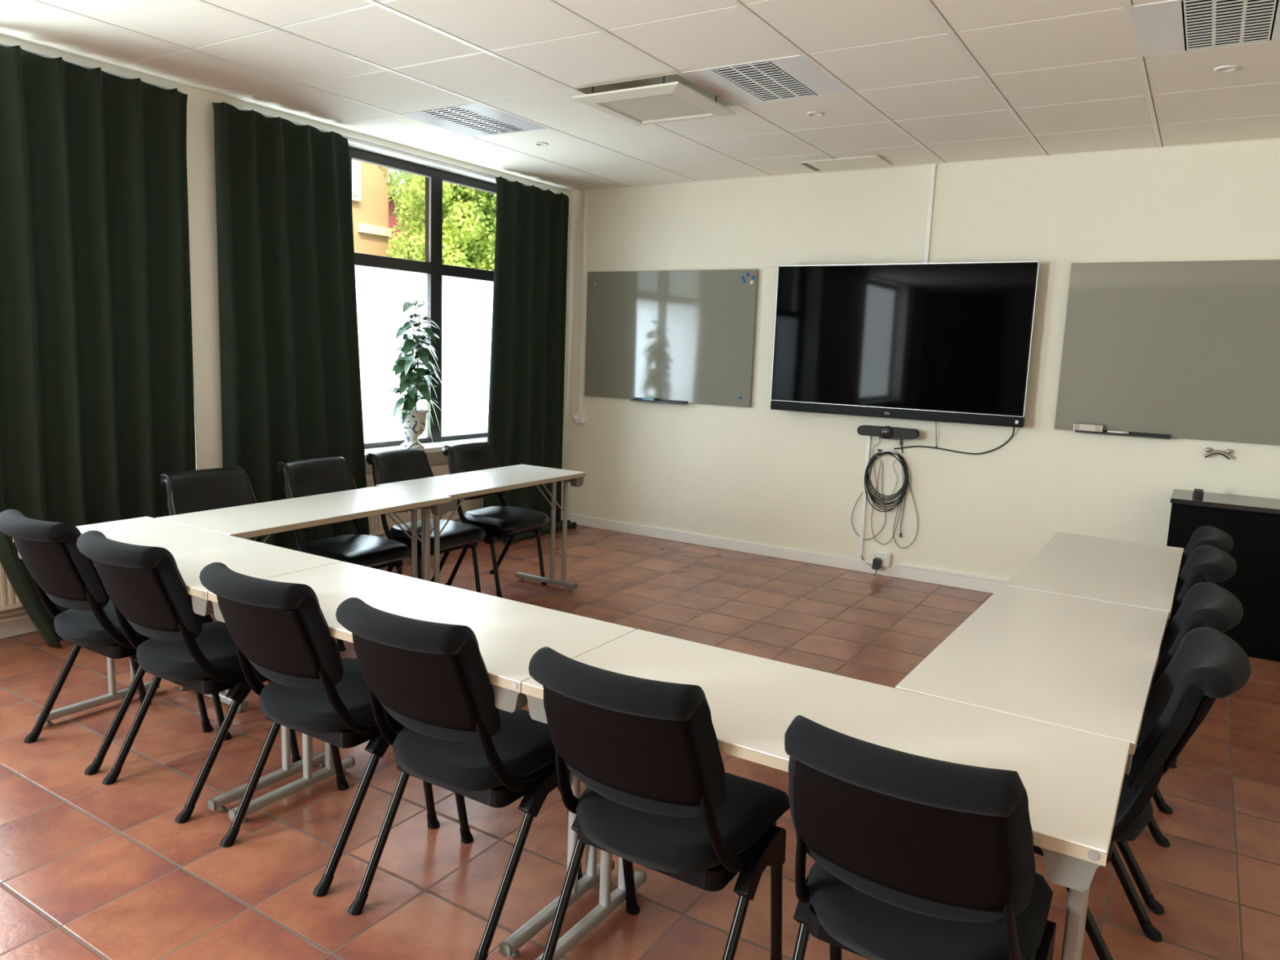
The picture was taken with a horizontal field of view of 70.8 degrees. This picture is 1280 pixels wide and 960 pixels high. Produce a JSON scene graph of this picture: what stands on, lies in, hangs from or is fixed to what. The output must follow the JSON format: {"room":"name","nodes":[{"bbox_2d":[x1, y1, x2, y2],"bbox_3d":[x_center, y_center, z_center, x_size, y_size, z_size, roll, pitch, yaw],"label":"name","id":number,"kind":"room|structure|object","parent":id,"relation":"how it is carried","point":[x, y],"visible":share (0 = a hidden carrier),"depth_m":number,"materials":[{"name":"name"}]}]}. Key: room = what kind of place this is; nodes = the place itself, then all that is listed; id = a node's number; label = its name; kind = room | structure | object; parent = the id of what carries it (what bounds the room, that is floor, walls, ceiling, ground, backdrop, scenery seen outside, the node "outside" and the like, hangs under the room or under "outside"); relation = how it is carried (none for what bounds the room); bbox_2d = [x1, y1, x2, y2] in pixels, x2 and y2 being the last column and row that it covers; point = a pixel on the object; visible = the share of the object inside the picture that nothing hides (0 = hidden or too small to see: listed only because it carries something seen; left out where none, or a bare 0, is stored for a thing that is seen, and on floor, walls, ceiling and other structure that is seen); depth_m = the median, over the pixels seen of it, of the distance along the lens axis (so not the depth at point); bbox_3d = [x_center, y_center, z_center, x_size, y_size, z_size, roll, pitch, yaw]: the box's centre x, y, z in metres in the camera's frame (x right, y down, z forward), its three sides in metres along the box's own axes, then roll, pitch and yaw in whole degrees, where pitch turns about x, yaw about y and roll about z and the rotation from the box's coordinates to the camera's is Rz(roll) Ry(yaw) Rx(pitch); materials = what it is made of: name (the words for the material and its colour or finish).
{"room":"conference room","nodes":[
{"label":"conference room","id":0,"kind":"room"},
{"bbox_2d":[0,84,569,619],"bbox_3d":[-3.581,-0.595,3.195,0.420,3.000,10.493,7,10,31],"label":"wall","id":1,"kind":"structure","parent":0,"point":[200,133],"depth_m":4.78,"materials":[{"name":"white paint"}]},
{"bbox_2d":[0,562,29,622],"bbox_3d":[-3.331,0.513,3.804,0.128,0.546,2.050,7,10,31],"label":"radiator","id":2,"kind":"object","parent":1,"relation":"attached to","point":[9,600],"visible":0.04,"depth_m":4.26,"materials":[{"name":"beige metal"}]},
{"bbox_2d":[0,43,169,89],"bbox_3d":[-3.050,-1.821,3.463,0.025,0.024,2.645,7,10,31],"label":"rail","id":3,"kind":"object","parent":1,"relation":"attached to","point":[46,56],"visible":0.08,"depth_m":4.18,"materials":[{"name":"white metal"}]},
{"bbox_2d":[0,44,195,647],"bbox_3d":[-2.583,-0.570,4.293,0.154,2.679,1.023,7,10,31],"label":"curtain","id":4,"kind":"object","parent":3,"relation":"hanging from","point":[97,397],"visible":0.8,"depth_m":4.23,"materials":[{"name":"green fabric"}]},
{"bbox_2d":[0,35,555,191],"bbox_3d":[-2.211,-2.008,4.744,0.020,0.035,5.750,7,10,31],"label":"curtain rail","id":5,"kind":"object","parent":1,"relation":"attached to","point":[4,40],"depth_m":4.99,"materials":[{"name":"white metal"}]},
{"bbox_2d":[0,511,562,639],"bbox_3d":[-2.353,0.614,5.275,0.272,0.090,5.943,7,10,31],"label":"baseboard","id":6,"kind":"structure","parent":1,"relation":"attached to","point":[25,625],"depth_m":4.41,"materials":[{"name":"white paint"}]},
{"bbox_2d":[212,102,369,551],"bbox_3d":[-1.971,-0.692,5.270,0.122,2.678,1.037,7,10,31],"label":"curtain","id":7,"kind":"object","parent":1,"relation":"hanging from","point":[291,376],"visible":0.77,"depth_m":5.13,"materials":[{"name":"green fabric"}]},
{"bbox_2d":[242,108,546,459],"bbox_3d":[-1.580,-1.186,6.232,0.315,1.985,2.750,7,10,31],"label":"window","id":8,"kind":"structure","parent":1,"relation":"in","point":[460,299],"depth_m":6.47,"materials":[{"name":"black"}]},
{"bbox_2d":[380,300,442,448],"bbox_3d":[-1.543,-0.722,6.181,0.349,1.015,0.492,7,10,31],"label":"potted plant","id":9,"kind":"object","parent":8,"relation":"on","point":[411,421],"visible":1,"depth_m":6.12,"materials":[{"name":"green plant"}]},
{"bbox_2d":[365,462,483,537],"bbox_3d":[-1.804,0.211,6.221,0.128,0.546,2.100,7,10,31],"label":"radiator","id":10,"kind":"object","parent":1,"relation":"attached to","point":[375,526],"visible":0.08,"depth_m":6.45,"materials":[{"name":"white metal"}]},
{"bbox_2d":[365,462,448,475],"bbox_3d":[-1.760,-0.054,6.190,0.078,0.010,1.950,7,10,31],"label":"radiator","id":11,"kind":"object","parent":10,"relation":"attached to","point":[442,466],"depth_m":6.58,"materials":[{"name":"beige metal"}]},
{"bbox_2d":[484,176,577,543],"bbox_3d":[-0.816,-0.896,6.984,0.244,2.694,1.003,7,10,31],"label":"curtain","id":12,"kind":"object","parent":1,"relation":"hanging from","point":[527,367],"visible":0.83,"depth_m":6.98,"materials":[{"name":"green fabric"}]},
{"bbox_2d":[0,33,1279,191],"bbox_3d":[-0.312,-1.406,1.028,7.200,0.004,10.493,7,10,31],"label":"trim","id":13,"kind":"structure","parent":1,"relation":"attached to","point":[2,34],"depth_m":5.34,"materials":[{"name":"white paint"}]},
{"bbox_2d":[0,524,1279,959],"bbox_3d":[-0.580,1.307,1.537,7.600,0.060,10.493,7,10,31],"label":"floor","id":14,"kind":"structure","parent":0,"point":[91,869],"depth_m":2.81,"materials":[{"name":"tile"}]},
{"bbox_2d":[0,509,213,774],"bbox_3d":[-1.941,0.532,3.282,0.468,0.877,0.597,7,10,31],"label":"chair","id":15,"kind":"object","parent":14,"relation":"on","point":[62,575],"visible":0.8,"depth_m":3.10,"materials":[{"name":"grey fabric"}]},
{"bbox_2d":[13,516,342,813],"bbox_3d":[-1.677,0.607,3.257,1.196,0.742,0.500,7,10,31],"label":"folding table","id":16,"kind":"object","parent":14,"relation":"on","point":[193,548],"visible":0.54,"depth_m":3.17,"materials":[{"name":"white laminate"}]},
{"bbox_2d":[76,530,301,823],"bbox_3d":[-1.488,0.590,3.003,0.468,0.877,0.597,7,10,31],"label":"chair","id":17,"kind":"object","parent":14,"relation":"on","point":[145,586],"visible":0.91,"depth_m":2.83,"materials":[{"name":"grey fabric"}]},
{"bbox_2d":[160,466,260,621],"bbox_3d":[-1.845,0.412,4.107,0.597,0.879,0.468,7,10,31],"label":"chair","id":18,"kind":"object","parent":14,"relation":"on","point":[208,489],"visible":0.39,"depth_m":4.15,"materials":[{"name":"black fabric"}]},
{"bbox_2d":[155,485,451,712],"bbox_3d":[-1.473,0.485,4.127,0.500,0.742,1.196,7,10,31],"label":"folding table","id":19,"kind":"object","parent":14,"relation":"on","point":[246,522],"visible":0.51,"depth_m":4.00,"materials":[{"name":"white laminate"}]},
{"bbox_2d":[199,562,439,896],"bbox_3d":[-0.938,0.660,2.664,0.468,0.877,0.597,7,10,31],"label":"chair","id":20,"kind":"object","parent":14,"relation":"on","point":[281,629],"visible":0.9,"depth_m":2.49,"materials":[{"name":"grey fabric"}]},
{"bbox_2d":[276,456,411,651],"bbox_3d":[-1.526,0.349,4.611,0.597,0.879,0.468,7,10,31],"label":"chair","id":21,"kind":"object","parent":14,"relation":"on","point":[322,475],"visible":0.65,"depth_m":4.57,"materials":[{"name":"black leather"}]},
{"bbox_2d":[208,561,636,958],"bbox_3d":[-0.660,0.737,2.631,1.196,0.742,0.500,7,10,31],"label":"folding table","id":22,"kind":"object","parent":14,"relation":"on","point":[508,633],"visible":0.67,"depth_m":2.53,"materials":[{"name":"white laminate"}]},
{"bbox_2d":[365,448,486,592],"bbox_3d":[-1.223,0.289,5.090,0.597,0.879,0.468,7,10,31],"label":"chair","id":23,"kind":"object","parent":14,"relation":"on","point":[402,464],"visible":0.62,"depth_m":5.05,"materials":[{"name":"black leather"}]},
{"bbox_2d":[335,597,582,959],"bbox_3d":[-0.464,0.720,2.372,0.468,0.877,0.597,7,10,31],"label":"chair","id":24,"kind":"object","parent":14,"relation":"on","point":[432,678],"visible":0.94,"depth_m":2.21,"materials":[{"name":"grey fabric"}]},
{"bbox_2d":[376,464,586,591],"bbox_3d":[-0.871,0.355,5.160,0.500,0.742,1.196,7,10,31],"label":"folding table","id":25,"kind":"object","parent":14,"relation":"on","point":[466,484],"visible":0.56,"depth_m":5.09,"materials":[{"name":"white laminate"}]},
{"bbox_2d":[442,440,550,598],"bbox_3d":[-0.910,0.227,5.587,0.597,0.879,0.468,7,10,31],"label":"chair","id":26,"kind":"object","parent":14,"relation":"on","point":[504,521],"visible":0.73,"depth_m":5.51,"materials":[{"name":"black leather"}]},
{"bbox_2d":[528,646,790,959],"bbox_3d":[0.044,0.785,2.059,0.468,0.877,0.597,7,10,31],"label":"chair","id":27,"kind":"object","parent":14,"relation":"on","point":[659,796],"visible":1,"depth_m":1.90,"materials":[{"name":"grey fabric"}]},
{"bbox_2d":[521,629,1129,959],"bbox_3d":[0.355,0.866,2.006,1.196,0.742,0.500,7,10,31],"label":"folding table","id":28,"kind":"object","parent":14,"relation":"on","point":[1072,780],"visible":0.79,"depth_m":1.88,"materials":[{"name":"white laminate"}]},
{"bbox_2d":[784,715,1056,959],"bbox_3d":[0.528,0.849,1.745,0.468,0.877,0.597,7,10,31],"label":"chair","id":29,"kind":"object","parent":14,"relation":"on","point":[916,857],"visible":1,"depth_m":1.54,"materials":[{"name":"grey fabric"}]},
{"bbox_2d":[895,584,1168,774],"bbox_3d":[1.121,0.816,2.531,0.500,0.742,1.196,7,10,32],"label":"folding table","id":30,"kind":"object","parent":14,"relation":"on","point":[1077,663],"visible":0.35,"depth_m":2.32,"materials":[{"name":"white laminate"}]},
{"bbox_2d":[1004,532,1183,626],"bbox_3d":[1.775,0.692,3.530,0.500,0.742,1.196,7,10,32],"label":"folding table","id":31,"kind":"object","parent":14,"relation":"on","point":[1131,573],"visible":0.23,"depth_m":3.36,"materials":[{"name":"white laminate"}]},
{"bbox_2d":[1033,626,1251,959],"bbox_3d":[1.119,0.794,2.259,0.597,0.877,0.468,7,10,31],"label":"chair","id":32,"kind":"object","parent":14,"relation":"on","point":[1207,665],"visible":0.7,"depth_m":2.02,"materials":[{"name":"grey fabric"}]},
{"bbox_2d":[1115,582,1243,915],"bbox_3d":[1.416,0.736,2.730,0.597,0.877,0.468,7,10,31],"label":"chair","id":33,"kind":"object","parent":14,"relation":"on","point":[1205,604],"visible":0.34,"depth_m":2.53,"materials":[{"name":"grey fabric"}]},
{"bbox_2d":[1152,545,1236,813],"bbox_3d":[1.772,0.665,3.293,0.597,0.877,0.468,7,10,31],"label":"chair","id":34,"kind":"object","parent":14,"relation":"on","point":[1206,563],"visible":0.3,"depth_m":3.02,"materials":[{"name":"grey fabric"}]},
{"bbox_2d":[1174,525,1233,761],"bbox_3d":[2.027,0.615,3.697,0.597,0.877,0.468,7,10,31],"label":"chair","id":35,"kind":"object","parent":14,"relation":"on","point":[1218,538],"visible":0.14,"depth_m":3.51,"materials":[{"name":"grey fabric"}]},
{"bbox_2d":[1166,488,1279,662],"bbox_3d":[3.652,0.558,4.696,1.608,0.801,0.469,7,10,31],"label":"storage cabinet","id":36,"kind":"object","parent":14,"relation":"on","point":[1252,522],"visible":0.65,"depth_m":4.73,"materials":[{"name":"black paint"}]},
{"bbox_2d":[1192,488,1204,497],"bbox_3d":[3.076,0.071,4.964,0.050,0.042,0.034,7,10,31],"label":"presentation clicker","id":37,"kind":"object","parent":36,"relation":"on","point":[1197,492],"visible":1,"depth_m":4.95,"materials":[{"name":"black plastic"}]},
{"bbox_2d":[0,0,1279,190],"bbox_3d":[-0.478,-1.507,1.121,7.600,0.162,10.493,7,10,31],"label":"ceiling","id":38,"kind":"structure","parent":0,"point":[927,82],"depth_m":4.01,"materials":[{"name":"tile"}]},
{"bbox_2d":[399,102,546,137],"bbox_3d":[-0.935,-2.072,5.103,0.586,0.083,0.596,7,10,31],"label":"ceiling light","id":39,"kind":"object","parent":38,"relation":"attached to","point":[473,119],"visible":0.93,"depth_m":5.08,"materials":[{"name":"white metal"}]},
{"bbox_2d":[534,142,548,146],"bbox_3d":[-0.614,-2.109,5.617,0.086,0.038,0.086,7,10,31],"label":"recessed light","id":40,"kind":"object","parent":38,"relation":"in","point":[535,143],"visible":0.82,"depth_m":5.61,"materials":[{"name":"white metal"}]},
{"bbox_2d":[571,73,736,125],"bbox_3d":[0.081,-1.940,4.478,0.596,0.188,0.596,7,10,31],"label":"ventilation unit","id":41,"kind":"object","parent":38,"relation":"hanging from","point":[667,98],"visible":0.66,"depth_m":4.48,"materials":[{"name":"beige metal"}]},
{"bbox_2d":[600,93,710,121],"bbox_3d":[0.077,-1.857,4.490,0.414,0.004,0.414,7,10,31],"label":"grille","id":42,"kind":"object","parent":41,"relation":"attached to","point":[661,107],"depth_m":4.50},
{"bbox_2d":[680,54,849,105],"bbox_3d":[0.589,-1.878,4.165,0.586,0.083,0.596,7,10,31],"label":"air vent","id":43,"kind":"object","parent":38,"relation":"attached to","point":[794,77],"visible":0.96,"depth_m":4.14,"materials":[{"name":"white metal"}]},
{"bbox_2d":[806,111,823,116],"bbox_3d":[0.910,-1.915,4.679,0.086,0.038,0.086,7,10,31],"label":"recessed light","id":44,"kind":"object","parent":38,"relation":"in","point":[808,113],"visible":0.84,"depth_m":4.67,"materials":[{"name":"white"}]},
{"bbox_2d":[795,155,892,172],"bbox_3d":[1.327,-2.057,5.857,0.540,0.020,0.320,7,10,31],"label":"ceiling hatch","id":45,"kind":"object","parent":38,"relation":"attached to","point":[873,161],"visible":1,"depth_m":5.83,"materials":[{"name":"white metal"}]},
{"bbox_2d":[1130,0,1279,57],"bbox_3d":[2.112,-1.684,3.226,0.586,0.083,0.596,7,10,31],"label":"ceiling light","id":46,"kind":"object","parent":38,"relation":"attached to","point":[1173,26],"visible":1,"depth_m":3.26,"materials":[{"name":"white metal"}]},
{"bbox_2d":[1213,65,1238,72],"bbox_3d":[2.433,-1.721,3.740,0.086,0.038,0.086,7,10,31],"label":"recessed light","id":47,"kind":"object","parent":38,"relation":"in","point":[1235,67],"visible":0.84,"depth_m":3.73,"materials":[{"name":"white"}]},
{"bbox_2d":[561,127,1279,580],"bbox_3d":[2.271,-0.736,5.792,7.850,3.060,0.120,7,10,31],"label":"wall","id":48,"kind":"structure","parent":0,"point":[758,473],"depth_m":5.99,"materials":[{"name":"paint"}]},
{"bbox_2d":[572,412,585,423],"bbox_3d":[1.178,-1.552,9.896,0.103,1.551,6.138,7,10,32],"label":"junction box","id":49,"kind":"object","parent":48,"relation":"attached to","point":[580,418],"visible":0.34,"depth_m":7.45,"materials":[{"name":"white plastic"}]},
{"bbox_2d":[578,190,586,412],"bbox_3d":[-0.469,-1.442,7.353,0.016,1.784,0.016,7,10,31],"label":"duct","id":50,"kind":"object","parent":48,"relation":"attached to","point":[585,191],"visible":1,"depth_m":7.34,"materials":[{"name":"white plastic"}]},
{"bbox_2d":[584,269,757,407],"bbox_3d":[0.200,-1.108,6.966,1.498,0.995,0.027,7,10,31],"label":"board","id":51,"kind":"object","parent":48,"relation":"attached to","point":[688,335],"visible":1,"depth_m":6.92,"materials":[{"name":"grey glass"}]},
{"bbox_2d":[631,397,687,404],"bbox_3d":[0.146,-0.616,7.019,0.490,0.024,0.047,7,10,31],"label":"tray","id":52,"kind":"object","parent":51,"relation":"attached to","point":[662,401],"visible":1,"depth_m":6.99,"materials":[{"name":"black plastic"}]},
{"bbox_2d":[641,397,658,400],"bbox_3d":[0.083,-0.633,7.059,0.147,0.019,0.020,7,10,31],"label":"marker pen","id":53,"kind":"object","parent":52,"relation":"on","point":[642,398],"visible":1,"depth_m":7.05,"materials":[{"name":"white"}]},
{"bbox_2d":[561,512,1005,593],"bbox_3d":[2.374,0.707,5.827,7.200,0.085,0.014,7,10,31],"label":"baseboard","id":54,"kind":"structure","parent":48,"relation":"attached to","point":[848,563],"depth_m":6.60,"materials":[{"name":"white paint"}]},
{"bbox_2d":[857,435,871,559],"bbox_3d":[1.562,0.124,6.266,0.026,0.879,0.016,7,10,31],"label":"duct","id":55,"kind":"object","parent":48,"relation":"attached to","point":[868,437],"visible":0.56,"depth_m":6.27,"materials":[{"name":"white plastic"}]},
{"bbox_2d":[873,550,891,567],"bbox_3d":[1.675,0.545,6.229,0.113,0.100,0.046,7,10,31],"label":"wall socket","id":56,"kind":"object","parent":48,"relation":"attached to","point":[886,557],"visible":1,"depth_m":6.20,"materials":[{"name":"white plastic"}]},
{"bbox_2d":[860,555,881,574],"bbox_3d":[1.593,0.591,6.253,0.064,0.120,0.173,-6,11,-43],"label":"plug","id":57,"kind":"object","parent":56,"relation":"attached to","point":[877,562],"visible":1,"depth_m":6.19,"materials":[{"name":"black plastic"}]},
{"bbox_2d":[851,437,918,548],"bbox_3d":[1.685,0.084,6.170,0.467,0.744,0.041,7,10,31],"label":"cable coil","id":58,"kind":"object","parent":48,"relation":"hanging from","point":[888,451],"visible":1,"depth_m":6.16,"materials":[{"name":"black rubber"}]},
{"bbox_2d":[857,425,919,439],"bbox_3d":[1.674,-0.321,6.073,0.405,0.088,0.129,7,10,31],"label":"camera","id":59,"kind":"object","parent":48,"relation":"attached to","point":[882,432],"visible":1,"depth_m":6.02,"materials":[{"name":"grey plastic"}]},
{"bbox_2d":[770,261,1039,427],"bbox_3d":[1.692,-0.918,5.985,1.698,1.006,0.116,7,10,31],"label":"television","id":60,"kind":"object","parent":48,"relation":"attached to","point":[940,342],"visible":1,"depth_m":5.90,"materials":[{"name":"black plastic"}]},
{"bbox_2d":[893,426,1014,454],"bbox_3d":[2.037,-0.274,5.884,0.761,0.222,0.063,7,10,31],"label":"cable","id":61,"kind":"object","parent":60,"relation":"hanging from","point":[1010,438],"visible":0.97,"depth_m":5.88,"materials":[{"name":"black plastic"}]},
{"bbox_2d":[923,164,936,262],"bbox_3d":[1.877,-1.710,5.838,0.028,0.644,0.016,7,10,31],"label":"duct","id":62,"kind":"object","parent":48,"relation":"attached to","point":[933,166],"visible":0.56,"depth_m":5.83,"materials":[{"name":"white plastic"}]},
{"bbox_2d":[893,562,1008,582],"bbox_3d":[2.611,0.686,5.670,2.040,0.016,0.022,7,10,31],"label":"duct","id":63,"kind":"object","parent":48,"relation":"attached to","point":[895,563],"visible":0.44,"depth_m":5.99,"materials":[{"name":"white plastic"}]},
{"bbox_2d":[1054,259,1279,445],"bbox_3d":[3.218,-0.729,5.108,1.502,1.001,0.026,7,10,31],"label":"board","id":64,"kind":"object","parent":48,"relation":"attached to","point":[1180,349],"visible":1,"depth_m":5.18,"materials":[{"name":"grey glass"}]},
{"bbox_2d":[1075,430,1170,439],"bbox_3d":[2.860,-0.276,5.347,0.500,0.024,0.047,7,10,31],"label":"tray","id":65,"kind":"object","parent":64,"relation":"attached to","point":[1104,432],"visible":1,"depth_m":5.31,"materials":[{"name":"black plastic"}]},
{"bbox_2d":[1073,422,1103,431],"bbox_3d":[2.706,-0.317,5.440,0.162,0.044,0.042,7,10,31],"label":"eraser","id":66,"kind":"object","parent":65,"relation":"on","point":[1077,426],"visible":1,"depth_m":5.42,"materials":[{"name":"beige"}]},
{"bbox_2d":[1106,430,1128,433],"bbox_3d":[2.842,-0.284,5.359,0.116,0.014,0.015,7,10,31],"label":"marker pen","id":67,"kind":"object","parent":65,"relation":"on","point":[1108,431],"visible":1,"depth_m":5.35,"materials":[{"name":"white plastic"}]},
{"bbox_2d":[1203,447,1231,459],"bbox_3d":[3.285,-0.151,5.124,0.137,0.061,0.048,7,10,31],"label":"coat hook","id":68,"kind":"object","parent":48,"relation":"attached to","point":[1207,449],"visible":1,"depth_m":5.10,"materials":[{"name":"silver metal"}]},
{"label":"outside","id":69,"kind":"structure","parent":0,"visible":0},
{"bbox_3d":[-24.191,-2.839,26.821,59.570,0.050,100.000,7,10,31],"label":"ground","id":70,"kind":"structure","parent":69,"visible":0},
{"bbox_2d":[351,159,391,257],"bbox_3d":[-13.519,-5.622,10.466,8.090,11.000,20.420,7,10,31],"label":"building","id":71,"kind":"structure","parent":70,"relation":"on","point":[370,188],"depth_m":16.78,"materials":[{"name":"beige paint"}]},
{"bbox_2d":[388,168,415,257],"bbox_3d":[-8.902,-6.667,30.303,5.800,7.600,6.500,7,10,31],"label":"house","id":72,"kind":"structure","parent":70,"relation":"on","point":[392,221],"depth_m":27.51,"materials":[{"name":"red"}]},
{"bbox_2d":[378,165,496,271],"bbox_3d":[-3.318,-4.226,18.002,4.109,6.782,3.966,-2,9,-25],"label":"street tree","id":73,"kind":"object","parent":70,"relation":"on","point":[468,214],"visible":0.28,"depth_m":16.56,"materials":[{"name":"green plant"}]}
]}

